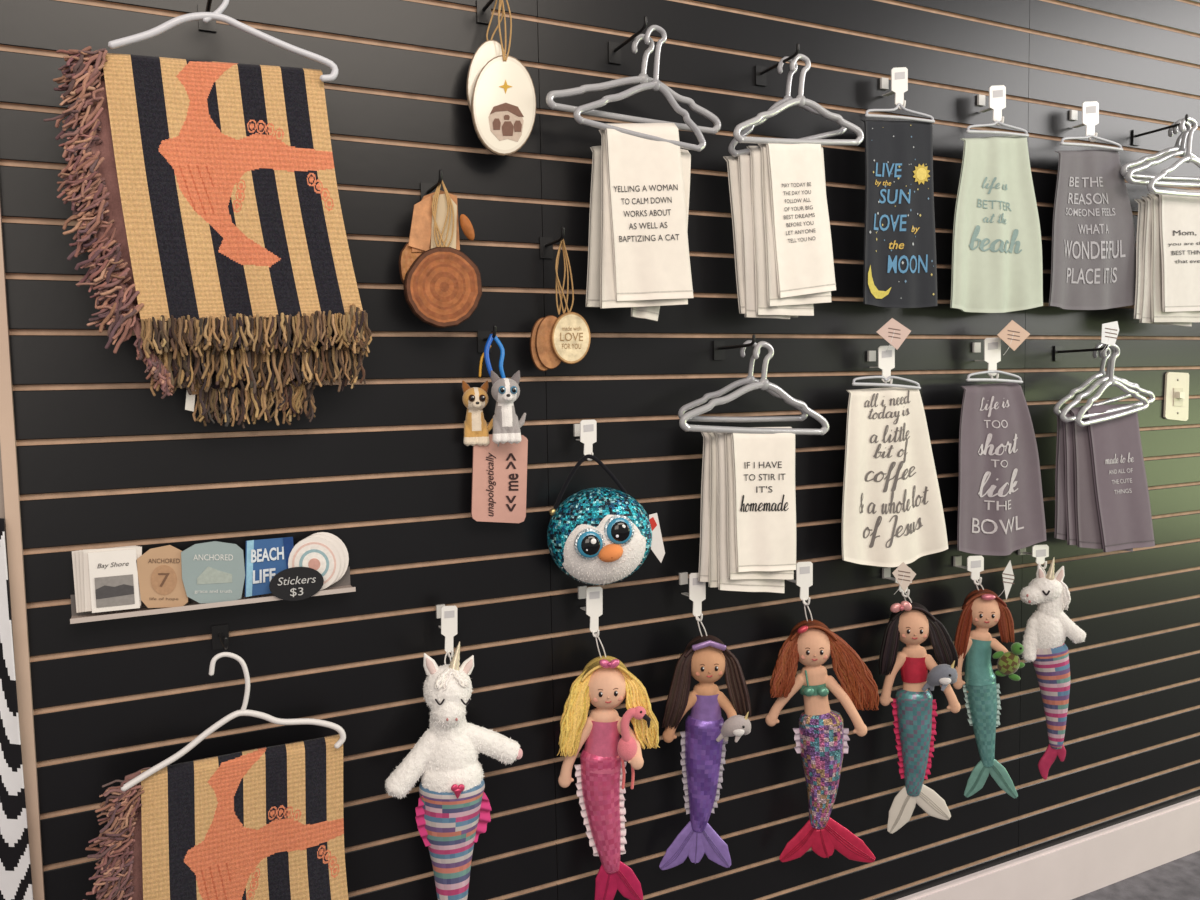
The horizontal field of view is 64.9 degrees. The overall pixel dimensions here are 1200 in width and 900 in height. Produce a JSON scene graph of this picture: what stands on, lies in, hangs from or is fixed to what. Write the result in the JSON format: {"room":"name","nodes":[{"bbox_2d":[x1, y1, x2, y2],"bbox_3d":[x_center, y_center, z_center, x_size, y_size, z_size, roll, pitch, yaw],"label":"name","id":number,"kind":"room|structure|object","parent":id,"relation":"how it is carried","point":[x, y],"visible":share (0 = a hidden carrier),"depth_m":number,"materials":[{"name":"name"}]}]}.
{"room":"shop","nodes":[
{"label":"shop","id":0,"kind":"room"},
{"bbox_2d":[0,0,1199,899],"bbox_3d":[0.906,-0.138,2.170,5.848,2.532,0.054,-3,5,-26],"label":"wall","id":1,"kind":"structure","parent":0,"point":[383,465],"depth_m":1.68,"materials":[{"name":"black wood"}]},
{"bbox_2d":[0,518,32,899],"bbox_3d":[-0.899,0.393,1.255,0.228,0.658,0.025,-3,5,-28],"label":"throw","id":2,"kind":"object","parent":1,"relation":"attached to","point":[15,864],"visible":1,"depth_m":1.30,"materials":[{"name":"fabric"}]},
{"bbox_2d":[0,201,44,899],"bbox_3d":[-0.814,-0.042,1.295,0.017,2.532,0.018,-3,5,-26],"label":"trim","id":3,"kind":"structure","parent":1,"relation":"attached to","point":[8,443],"depth_m":1.30,"materials":[{"name":"paint"}]},
{"bbox_2d":[197,0,216,31],"bbox_3d":[-0.550,-0.631,1.330,0.024,0.043,0.108,-3,5,-26],"label":"hook","id":4,"kind":"object","parent":1,"relation":"attached to","point":[210,26],"visible":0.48,"depth_m":1.37,"materials":[{"name":"metal"}]},
{"bbox_2d":[108,0,338,81],"bbox_3d":[-0.514,-0.585,1.303,0.298,0.120,0.010,-3,5,-26],"label":"hanger","id":5,"kind":"object","parent":4,"relation":"hanging from","point":[216,15],"visible":1,"depth_m":1.30,"materials":[{"name":"plastic"}]},
{"bbox_2d":[43,46,371,428],"bbox_3d":[-0.541,-0.289,1.340,0.412,0.521,0.070,-3,5,-26],"label":"striped throw blanket","id":6,"kind":"object","parent":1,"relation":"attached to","point":[211,207],"visible":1,"depth_m":1.32,"materials":[{"name":"fabric"}]},
{"bbox_2d":[70,566,355,623],"bbox_3d":[-0.568,0.214,1.412,0.392,0.033,0.041,-3,5,-26],"label":"shelf","id":7,"kind":"object","parent":1,"relation":"attached to","point":[343,585],"visible":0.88,"depth_m":1.38,"materials":[{"name":"plastic"}]},
{"bbox_2d":[72,545,141,612],"bbox_3d":[-0.699,0.184,1.344,0.089,0.092,0.017,-3,5,-26],"label":"stickers","id":8,"kind":"object","parent":7,"relation":"on","point":[105,579],"visible":1,"depth_m":1.33,"materials":[{"name":"paper"}]},
{"bbox_2d":[136,545,187,607],"bbox_3d":[-0.634,0.185,1.368,0.067,0.093,0.004,-3,5,-26],"label":"sticker","id":9,"kind":"object","parent":7,"relation":"on","point":[161,585],"visible":1,"depth_m":1.37,"materials":[{"name":"paper"}]},
{"bbox_2d":[181,541,244,602],"bbox_3d":[-0.571,0.182,1.397,0.086,0.094,0.004,-3,5,-26],"label":"sticker","id":10,"kind":"object","parent":7,"relation":"on","point":[214,571],"visible":1,"depth_m":1.40,"materials":[{"name":"paper"}]},
{"bbox_2d":[245,537,293,596],"bbox_3d":[-0.502,0.177,1.434,0.074,0.085,0.004,-3,5,-26],"label":"sticker","id":11,"kind":"object","parent":7,"relation":"on","point":[265,558],"visible":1,"depth_m":1.43,"materials":[{"name":"paper"}]},
{"bbox_2d":[269,567,323,600],"bbox_3d":[-0.462,0.204,1.438,0.080,0.051,0.005,-3,5,-26],"label":"price label","id":12,"kind":"object","parent":7,"relation":"attached to","point":[294,583],"visible":1,"depth_m":1.44,"materials":[{"name":"paper"}]},
{"bbox_2d":[288,532,348,590],"bbox_3d":[-0.438,0.174,1.469,0.094,0.089,0.015,-3,5,-26],"label":"stickers","id":13,"kind":"object","parent":7,"relation":"on","point":[324,552],"visible":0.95,"depth_m":1.47,"materials":[{"name":"paper"}]},
{"bbox_2d":[211,624,229,649],"bbox_3d":[-0.553,0.283,1.386,0.024,0.043,0.108,-3,5,-26],"label":"hook","id":14,"kind":"object","parent":1,"relation":"attached to","point":[220,633],"visible":1,"depth_m":1.43,"materials":[{"name":"metal"}]},
{"bbox_2d":[121,652,345,791],"bbox_3d":[-0.523,0.375,1.359,0.306,0.176,0.009,-3,5,-26],"label":"hanger","id":15,"kind":"object","parent":14,"relation":"hanging from","point":[243,711],"visible":1,"depth_m":1.35,"materials":[{"name":"plastic"}]},
{"bbox_2d":[83,734,347,899],"bbox_3d":[-0.549,0.714,1.399,0.378,0.541,0.070,-3,5,-26],"label":"striped throw blanket","id":16,"kind":"object","parent":15,"relation":"hanging from","point":[263,823],"visible":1,"depth_m":1.37,"materials":[{"name":"fabric"}]},
{"bbox_2d":[420,170,442,199],"bbox_3d":[-0.264,-0.417,1.502,0.024,0.043,0.078,-3,5,-26],"label":"hook","id":17,"kind":"object","parent":1,"relation":"attached to","point":[425,188],"visible":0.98,"depth_m":1.53,"materials":[{"name":"metal"}]},
{"bbox_2d":[399,180,481,327],"bbox_3d":[-0.254,-0.312,1.500,0.128,0.235,0.030,-3,5,-26],"label":"ornaments","id":18,"kind":"object","parent":17,"relation":"hanging from","point":[442,286],"visible":0.97,"depth_m":1.49,"materials":[{"name":"wood"}]},
{"bbox_2d":[436,604,456,657],"bbox_3d":[-0.254,0.295,1.559,0.028,0.085,0.066,-3,5,-26],"label":"hook","id":19,"kind":"object","parent":1,"relation":"attached to","point":[448,614],"visible":0.98,"depth_m":1.54,"materials":[{"name":"plastic"}]},
{"bbox_2d":[385,642,522,899],"bbox_3d":[-0.237,0.589,1.535,0.217,0.565,0.095,-4,5,-34],"label":"plush","id":20,"kind":"object","parent":19,"relation":"hanging from","point":[452,800],"visible":1,"depth_m":1.50,"materials":[{"name":"fabric"}]},
{"bbox_2d":[476,0,493,24],"bbox_3d":[-0.173,-0.725,1.522,0.024,0.043,0.088,-3,5,-26],"label":"hook","id":21,"kind":"object","parent":1,"relation":"attached to","point":[483,8],"visible":0.99,"depth_m":1.56,"materials":[{"name":"metal"}]},
{"bbox_2d":[466,0,535,155],"bbox_3d":[-0.160,-0.611,1.532,0.114,0.264,0.022,-3,5,-26],"label":"ornaments","id":22,"kind":"object","parent":21,"relation":"hanging from","point":[501,97],"visible":1,"depth_m":1.52},
{"bbox_2d":[477,325,496,352],"bbox_3d":[-0.183,-0.185,1.568,0.024,0.043,0.058,-3,5,-26],"label":"hook","id":23,"kind":"object","parent":1,"relation":"attached to","point":[482,336],"visible":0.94,"depth_m":1.59,"materials":[{"name":"metal"}]},
{"bbox_2d":[479,334,505,446],"bbox_3d":[-0.177,-0.098,1.557,0.044,0.187,0.015,-2,4,-9],"label":"strap","id":24,"kind":"object","parent":23,"relation":"hanging from","point":[485,354],"visible":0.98,"depth_m":1.55,"materials":[{"name":"fabric"}]},
{"bbox_2d":[462,380,492,445],"bbox_3d":[-0.205,-0.061,1.563,0.044,0.109,0.052,0,4,15],"label":"keychain","id":25,"kind":"object","parent":24,"relation":"hanging from","point":[476,429],"visible":1,"depth_m":1.55},
{"bbox_2d":[471,434,527,522],"bbox_3d":[-0.168,0.049,1.587,0.103,0.155,0.005,-3,5,-26],"label":"luggage tag","id":26,"kind":"object","parent":24,"relation":"hanging from","point":[499,474],"visible":1,"depth_m":1.59,"materials":[{"name":"plastic"}]},
{"bbox_2d":[491,370,525,443],"bbox_3d":[-0.154,-0.071,1.556,0.048,0.122,0.058,0,4,15],"label":"keychain","id":27,"kind":"object","parent":24,"relation":"hanging from","point":[506,425],"visible":1,"depth_m":1.55},
{"bbox_2d":[539,227,564,258],"bbox_3d":[-0.077,-0.351,1.599,0.024,0.043,0.078,-3,5,-26],"label":"hook","id":28,"kind":"object","parent":1,"relation":"attached to","point":[545,243],"visible":1,"depth_m":1.63,"materials":[{"name":"metal"}]},
{"bbox_2d":[530,239,590,370],"bbox_3d":[-0.068,-0.247,1.603,0.105,0.225,0.021,-3,5,-26],"label":"ornaments","id":29,"kind":"object","parent":28,"relation":"hanging from","point":[566,338],"visible":0.95,"depth_m":1.60},
{"bbox_2d":[573,420,596,460],"bbox_3d":[-0.027,-0.018,1.656,0.032,0.071,0.059,-3,5,-26],"label":"hook","id":30,"kind":"object","parent":1,"relation":"attached to","point":[587,429],"visible":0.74,"depth_m":1.64,"materials":[{"name":"plastic"}]},
{"bbox_2d":[547,454,664,584],"bbox_3d":[0.004,0.121,1.633,0.161,0.230,0.148,-5,6,-45],"label":"purse","id":31,"kind":"object","parent":30,"relation":"hanging from","point":[596,535],"visible":1,"depth_m":1.60,"materials":[{"name":"fabric"}]},
{"bbox_2d":[578,586,602,637],"bbox_3d":[-0.018,0.283,1.675,0.032,0.090,0.066,-3,5,-26],"label":"hook","id":32,"kind":"object","parent":1,"relation":"attached to","point":[593,595],"visible":1,"depth_m":1.66,"materials":[{"name":"plastic"}]},
{"bbox_2d":[557,633,659,899],"bbox_3d":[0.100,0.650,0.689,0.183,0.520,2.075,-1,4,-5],"label":"doll","id":33,"kind":"object","parent":32,"relation":"hanging from","point":[605,681],"visible":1,"depth_m":1.65,"materials":[{"name":"fabric"}]},
{"bbox_2d":[608,16,646,64],"bbox_3d":[0.051,-0.703,1.618,0.024,0.043,0.118,-3,5,-26],"label":"hook","id":34,"kind":"object","parent":1,"relation":"attached to","point":[614,49],"visible":1,"depth_m":1.66,"materials":[{"name":"metal"}]},
{"bbox_2d":[546,34,720,134],"bbox_3d":[0.063,-0.635,1.617,0.341,0.156,0.015,-3,5,-26],"label":"hanger","id":35,"kind":"object","parent":34,"relation":"hanging from","point":[643,77],"visible":0.86,"depth_m":1.61,"materials":[{"name":"white plastic"}]},
{"bbox_2d":[573,25,705,151],"bbox_3d":[0.070,-0.617,1.592,0.254,0.204,0.014,-3,5,-26],"label":"hanger","id":36,"kind":"object","parent":34,"relation":"hanging from","point":[655,84],"visible":1,"depth_m":1.60,"materials":[{"name":"white plastic"}]},
{"bbox_2d":[586,123,693,320],"bbox_3d":[0.070,-0.395,1.631,0.204,0.340,0.061,-3,5,-26],"label":"towels","id":37,"kind":"object","parent":36,"relation":"hanging from","point":[639,258],"visible":1,"depth_m":1.61,"materials":[{"name":"fabric"}]},
{"bbox_2d":[679,572,705,621],"bbox_3d":[0.172,0.271,1.769,0.036,0.091,0.066,-3,5,-26],"label":"hook","id":38,"kind":"object","parent":1,"relation":"attached to","point":[697,589],"visible":1,"depth_m":1.75,"materials":[{"name":"plastic"}]},
{"bbox_2d":[659,617,750,869],"bbox_3d":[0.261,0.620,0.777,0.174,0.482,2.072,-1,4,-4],"label":"doll","id":39,"kind":"object","parent":38,"relation":"hanging from","point":[706,658],"visible":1,"depth_m":1.74,"materials":[{"name":"fabric"}]},
{"bbox_2d":[713,334,754,359],"bbox_3d":[0.253,-0.190,1.750,0.024,0.043,0.118,-3,5,-26],"label":"hook","id":40,"kind":"object","parent":1,"relation":"attached to","point":[719,347],"visible":1,"depth_m":1.80,"materials":[{"name":"metal"}]},
{"bbox_2d":[678,340,807,421],"bbox_3d":[0.269,-0.126,1.751,0.290,0.156,0.014,-3,5,-26],"label":"hanger","id":41,"kind":"object","parent":40,"relation":"hanging from","point":[750,378],"visible":0.66,"depth_m":1.74,"materials":[{"name":"white plastic"}]},
{"bbox_2d":[679,341,828,434],"bbox_3d":[0.288,-0.110,1.733,0.333,0.180,0.016,-3,5,-26],"label":"hanger","id":42,"kind":"object","parent":40,"relation":"hanging from","point":[763,383],"visible":1,"depth_m":1.73,"materials":[{"name":"white plastic"}]},
{"bbox_2d":[698,427,795,592],"bbox_3d":[0.273,0.117,1.764,0.198,0.322,0.063,-3,5,-26],"label":"towels","id":43,"kind":"object","parent":42,"relation":"hanging from","point":[748,516],"visible":0.98,"depth_m":1.74,"materials":[{"name":"fabric"}]},
{"bbox_2d":[755,43,799,85],"bbox_3d":[0.333,-0.717,1.757,0.024,0.043,0.118,-3,5,-26],"label":"hook","id":44,"kind":"object","parent":1,"relation":"attached to","point":[760,71],"visible":1,"depth_m":1.80,"materials":[{"name":"metal"}]},
{"bbox_2d":[728,56,846,156],"bbox_3d":[0.354,-0.635,1.761,0.274,0.194,0.014,-3,5,-26],"label":"hanger","id":45,"kind":"object","parent":44,"relation":"hanging from","point":[745,132],"visible":0.62,"depth_m":1.75,"materials":[{"name":"white plastic"}]},
{"bbox_2d":[723,144,835,318],"bbox_3d":[0.341,-0.413,1.763,0.222,0.334,0.060,-3,5,-26],"label":"towels","id":46,"kind":"object","parent":45,"relation":"hanging from","point":[784,263],"visible":0.99,"depth_m":1.74,"materials":[{"name":"fabric"}]},
{"bbox_2d":[733,54,863,145],"bbox_3d":[0.370,-0.641,1.740,0.298,0.173,0.015,-3,5,-26],"label":"hanger","id":47,"kind":"object","parent":44,"relation":"hanging from","point":[800,100],"visible":1,"depth_m":1.73,"materials":[{"name":"white plastic"}]},
{"bbox_2d":[787,562,812,605],"bbox_3d":[0.395,0.262,1.879,0.040,0.087,0.066,-3,5,-26],"label":"hook","id":48,"kind":"object","parent":1,"relation":"attached to","point":[804,570],"visible":0.93,"depth_m":1.86,"materials":[{"name":"plastic"}]},
{"bbox_2d":[765,602,879,862],"bbox_3d":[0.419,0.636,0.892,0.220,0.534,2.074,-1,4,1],"label":"doll","id":49,"kind":"object","parent":48,"relation":"hanging from","point":[821,739],"visible":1,"depth_m":1.85,"materials":[{"name":"fabric"}]},
{"bbox_2d":[867,346,894,383],"bbox_3d":[0.580,-0.173,1.947,0.043,0.084,0.059,-3,5,-26],"label":"hook","id":50,"kind":"object","parent":1,"relation":"attached to","point":[886,361],"visible":0.79,"depth_m":1.93,"materials":[{"name":"plastic"}]},
{"bbox_2d":[852,376,920,389],"bbox_3d":[0.581,-0.136,1.914,0.182,0.030,0.010,-3,5,-26],"label":"hanger","id":51,"kind":"object","parent":50,"relation":"hanging from","point":[854,383],"visible":1,"depth_m":1.91,"materials":[{"name":"plastic"}]},
{"bbox_2d":[842,387,947,566],"bbox_3d":[0.606,0.055,1.947,0.281,0.371,0.031,-3,5,-26],"label":"towel","id":52,"kind":"object","parent":51,"relation":"hanging from","point":[893,514],"visible":0.98,"depth_m":1.94,"materials":[{"name":"fabric"}]},
{"bbox_2d":[877,318,910,352],"bbox_3d":[0.591,-0.231,1.909,0.093,0.070,0.012,-3,5,-26],"label":"price tag","id":53,"kind":"object","parent":50,"relation":"attached to","point":[893,332],"visible":1,"depth_m":1.91,"materials":[{"name":"paper"}]},
{"bbox_2d":[880,67,907,109],"bbox_3d":[0.598,-0.731,1.921,0.043,0.087,0.059,-3,5,-26],"label":"hook","id":54,"kind":"object","parent":1,"relation":"attached to","point":[899,76],"visible":0.86,"depth_m":1.91,"materials":[{"name":"plastic"}]},
{"bbox_2d":[865,103,934,122],"bbox_3d":[0.601,-0.676,1.890,0.184,0.038,0.010,-3,5,-26],"label":"hanger","id":55,"kind":"object","parent":54,"relation":"hanging from","point":[931,120],"visible":1,"depth_m":1.89,"materials":[{"name":"plastic"}]},
{"bbox_2d":[861,120,937,307],"bbox_3d":[0.608,-0.481,1.915,0.197,0.383,0.023,-3,5,-26],"label":"towel","id":56,"kind":"object","parent":55,"relation":"hanging from","point":[900,265],"visible":1,"depth_m":1.91,"materials":[{"name":"fabric"}]},
{"bbox_2d":[882,567,911,597],"bbox_3d":[0.627,0.276,1.995,0.045,0.063,0.066,-3,5,-26],"label":"hook","id":57,"kind":"object","parent":1,"relation":"attached to","point":[886,572],"visible":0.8,"depth_m":2.02,"materials":[{"name":"plastic"}]},
{"bbox_2d":[892,562,915,592],"bbox_3d":[0.615,0.260,1.919,0.065,0.067,0.012,-3,5,-26],"label":"price tag","id":58,"kind":"object","parent":57,"relation":"attached to","point":[903,574],"visible":1,"depth_m":1.91,"materials":[{"name":"paper"}]},
{"bbox_2d":[879,592,960,833],"bbox_3d":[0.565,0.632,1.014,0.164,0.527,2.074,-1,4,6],"label":"doll","id":59,"kind":"object","parent":57,"relation":"hanging from","point":[911,623],"visible":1,"depth_m":1.98,"materials":[{"name":"fabric"}]},
{"bbox_2d":[953,556,983,584],"bbox_3d":[0.815,0.262,2.087,0.049,0.066,0.067,-3,5,-26],"label":"hook","id":60,"kind":"object","parent":1,"relation":"attached to","point":[975,564],"visible":1,"depth_m":2.07,"materials":[{"name":"plastic"}]},
{"bbox_2d":[953,579,1024,798],"bbox_3d":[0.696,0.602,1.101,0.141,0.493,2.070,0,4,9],"label":"doll","id":61,"kind":"object","parent":60,"relation":"hanging from","point":[982,608],"visible":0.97,"depth_m":2.06,"materials":[{"name":"fabric"}]},
{"bbox_2d":[998,561,1014,599],"bbox_3d":[0.884,0.282,2.054,0.037,0.087,0.012,-3,5,-26],"label":"price tag","id":62,"kind":"object","parent":60,"relation":"attached to","point":[1007,575],"visible":1,"depth_m":2.05,"materials":[{"name":"paper"}]},
{"bbox_2d":[973,337,1000,378],"bbox_3d":[0.852,-0.200,2.080,0.050,0.094,0.060,-3,5,-26],"label":"hook","id":63,"kind":"object","parent":1,"relation":"attached to","point":[992,346],"visible":0.94,"depth_m":2.06,"materials":[{"name":"plastic"}]},
{"bbox_2d":[966,370,1022,383],"bbox_3d":[0.857,-0.158,2.049,0.172,0.030,0.010,-3,5,-26],"label":"hanger","id":64,"kind":"object","parent":63,"relation":"hanging from","point":[968,379],"visible":1,"depth_m":2.04,"materials":[{"name":"plastic"}]},
{"bbox_2d":[957,382,1046,555],"bbox_3d":[0.883,0.042,2.083,0.272,0.381,0.033,-3,5,-26],"label":"towel","id":65,"kind":"object","parent":64,"relation":"hanging from","point":[1001,505],"visible":0.99,"depth_m":2.07,"materials":[{"name":"fabric"}]},
{"bbox_2d":[998,320,1029,353],"bbox_3d":[0.900,-0.245,2.062,0.102,0.076,0.012,-3,5,-26],"label":"price tag","id":66,"kind":"object","parent":63,"relation":"attached to","point":[1013,335],"visible":1,"depth_m":2.06,"materials":[{"name":"paper"}]},
{"bbox_2d":[977,85,1005,125],"bbox_3d":[0.848,-0.742,2.044,0.049,0.089,0.060,-3,5,-26],"label":"hook","id":67,"kind":"object","parent":1,"relation":"attached to","point":[997,94],"visible":0.9,"depth_m":2.03,"materials":[{"name":"plastic"}]},
{"bbox_2d":[966,121,1028,136],"bbox_3d":[0.847,-0.684,2.012,0.187,0.036,0.010,-3,5,-26],"label":"hanger","id":68,"kind":"object","parent":67,"relation":"hanging from","point":[968,130],"visible":1,"depth_m":2.01,"materials":[{"name":"plastic"}]},
{"bbox_2d":[950,136,1042,312],"bbox_3d":[0.855,-0.490,2.034,0.283,0.388,0.029,-3,5,-26],"label":"tea towel","id":69,"kind":"object","parent":68,"relation":"hanging from","point":[997,267],"visible":1,"depth_m":2.02,"materials":[{"name":"fabric"}]},
{"bbox_2d":[1018,545,1048,568],"bbox_3d":[1.000,0.243,2.177,0.054,0.057,0.067,-3,5,-26],"label":"hook","id":70,"kind":"object","parent":1,"relation":"attached to","point":[1040,552],"visible":0.96,"depth_m":2.16,"materials":[{"name":"plastic"}]},
{"bbox_2d":[1020,558,1086,779],"bbox_3d":[1.027,0.500,2.158,0.145,0.523,0.078,-1,4,3],"label":"toy","id":71,"kind":"object","parent":70,"relation":"hanging from","point":[1047,629],"visible":1,"depth_m":2.13,"materials":[{"name":"fabric"}]},
{"bbox_2d":[897,796,1199,899],"bbox_3d":[1.388,1.029,2.453,4.848,0.144,0.020,-3,5,-26],"label":"baseboard","id":72,"kind":"structure","parent":1,"relation":"attached to","point":[1077,867],"depth_m":2.36,"materials":[{"name":"paint"}]},
{"bbox_2d":[1054,344,1107,360],"bbox_3d":[1.106,-0.227,2.166,0.024,0.043,0.128,-3,5,-26],"label":"hook","id":73,"kind":"object","parent":1,"relation":"attached to","point":[1058,351],"visible":1,"depth_m":2.21,"materials":[{"name":"metal"}]},
{"bbox_2d":[1053,343,1139,415],"bbox_3d":[1.157,-0.165,2.189,0.297,0.165,0.014,-3,5,-26],"label":"hanger","id":74,"kind":"object","parent":73,"relation":"hanging from","point":[1101,373],"visible":0.65,"depth_m":2.18,"materials":[{"name":"white plastic"}]},
{"bbox_2d":[1059,344,1154,422],"bbox_3d":[1.169,-0.157,2.167,0.325,0.178,0.014,-3,5,-26],"label":"hanger","id":75,"kind":"object","parent":73,"relation":"hanging from","point":[1067,408],"visible":0.71,"depth_m":2.15,"materials":[{"name":"white plastic"}]},
{"bbox_2d":[1053,404,1154,551],"bbox_3d":[1.181,0.070,2.204,0.317,0.351,0.050,-3,5,-25],"label":"towels","id":76,"kind":"object","parent":75,"relation":"hanging from","point":[1102,501],"visible":0.98,"depth_m":2.17,"materials":[{"name":"fabric"}]},
{"bbox_2d":[1101,321,1118,351],"bbox_3d":[1.137,-0.253,2.112,0.060,0.071,0.012,-3,5,-26],"label":"price tag","id":77,"kind":"object","parent":73,"relation":"attached to","point":[1110,331],"visible":1,"depth_m":2.11,"materials":[{"name":"paper"}]},
{"bbox_2d":[1075,344,1148,426],"bbox_3d":[1.167,-0.150,2.145,0.247,0.188,0.014,-3,5,-26],"label":"hanger","id":78,"kind":"object","parent":73,"relation":"hanging from","point":[1111,381],"visible":0.98,"depth_m":2.14,"materials":[{"name":"white plastic"}]},
{"bbox_2d":[1070,101,1098,141],"bbox_3d":[1.122,-0.754,2.179,0.053,0.095,0.058,-1,4,-5],"label":"hook","id":79,"kind":"object","parent":1,"relation":"attached to","point":[1090,110],"visible":0.86,"depth_m":2.16,"materials":[{"name":"plastic"}]},
{"bbox_2d":[1060,135,1122,150],"bbox_3d":[1.117,-0.700,2.144,0.212,0.034,0.011,-3,5,-26],"label":"hanger","id":80,"kind":"object","parent":79,"relation":"hanging from","point":[1062,142],"visible":1,"depth_m":2.14,"materials":[{"name":"plastic"}]},
{"bbox_2d":[1049,150,1135,309],"bbox_3d":[1.139,-0.510,2.174,0.313,0.374,0.028,-3,5,-26],"label":"tea towel","id":81,"kind":"object","parent":80,"relation":"hanging from","point":[1093,263],"visible":1,"depth_m":2.16,"materials":[{"name":"fabric"}]},
{"bbox_2d":[1132,114,1187,145],"bbox_3d":[1.335,-0.761,2.245,0.024,0.043,0.128,-3,5,-26],"label":"hook","id":82,"kind":"object","parent":1,"relation":"attached to","point":[1136,134],"visible":1,"depth_m":2.29,"materials":[{"name":"metal"}]},
{"bbox_2d":[1120,122,1199,181],"bbox_3d":[1.376,-0.713,2.263,0.378,0.147,0.015,-3,5,-26],"label":"hanger","id":83,"kind":"object","parent":82,"relation":"hanging from","point":[1176,147],"visible":0.58,"depth_m":2.24,"materials":[{"name":"white plastic"}]},
{"bbox_2d":[1125,119,1199,186],"bbox_3d":[1.368,-0.700,2.231,0.375,0.164,0.015,-3,5,-26],"label":"hanger","id":84,"kind":"object","parent":82,"relation":"hanging from","point":[1181,152],"visible":0.87,"depth_m":2.21,"materials":[{"name":"white plastic"}]},
{"bbox_2d":[1134,190,1199,326],"bbox_3d":[1.406,-0.468,2.284,0.317,0.335,0.051,-3,5,-26],"label":"towels","id":85,"kind":"object","parent":84,"relation":"hanging from","point":[1167,292],"visible":0.98,"depth_m":2.23,"materials":[{"name":"fabric"}]},
{"bbox_2d":[1147,116,1199,196],"bbox_3d":[1.392,-0.686,2.217,0.316,0.186,0.015,-3,5,-26],"label":"hanger","id":86,"kind":"object","parent":82,"relation":"hanging from","point":[1188,157],"visible":1,"depth_m":2.19,"materials":[{"name":"white plastic"}]},
{"bbox_2d":[1163,372,1188,420],"bbox_3d":[1.485,-0.137,2.422,0.095,0.128,0.017,-3,5,-26],"label":"light switch","id":87,"kind":"object","parent":1,"relation":"attached to","point":[1176,393],"visible":1,"depth_m":2.42,"materials":[{"name":"plastic"}]},
{"bbox_2d":[1072,850,1199,899],"bbox_3d":[1.772,1.264,0.455,6.148,0.050,4.050,-3,5,-26],"label":"floor","id":88,"kind":"structure","parent":0,"point":[1178,879],"depth_m":2.40,"materials":[{"name":"carpet"}]}
]}

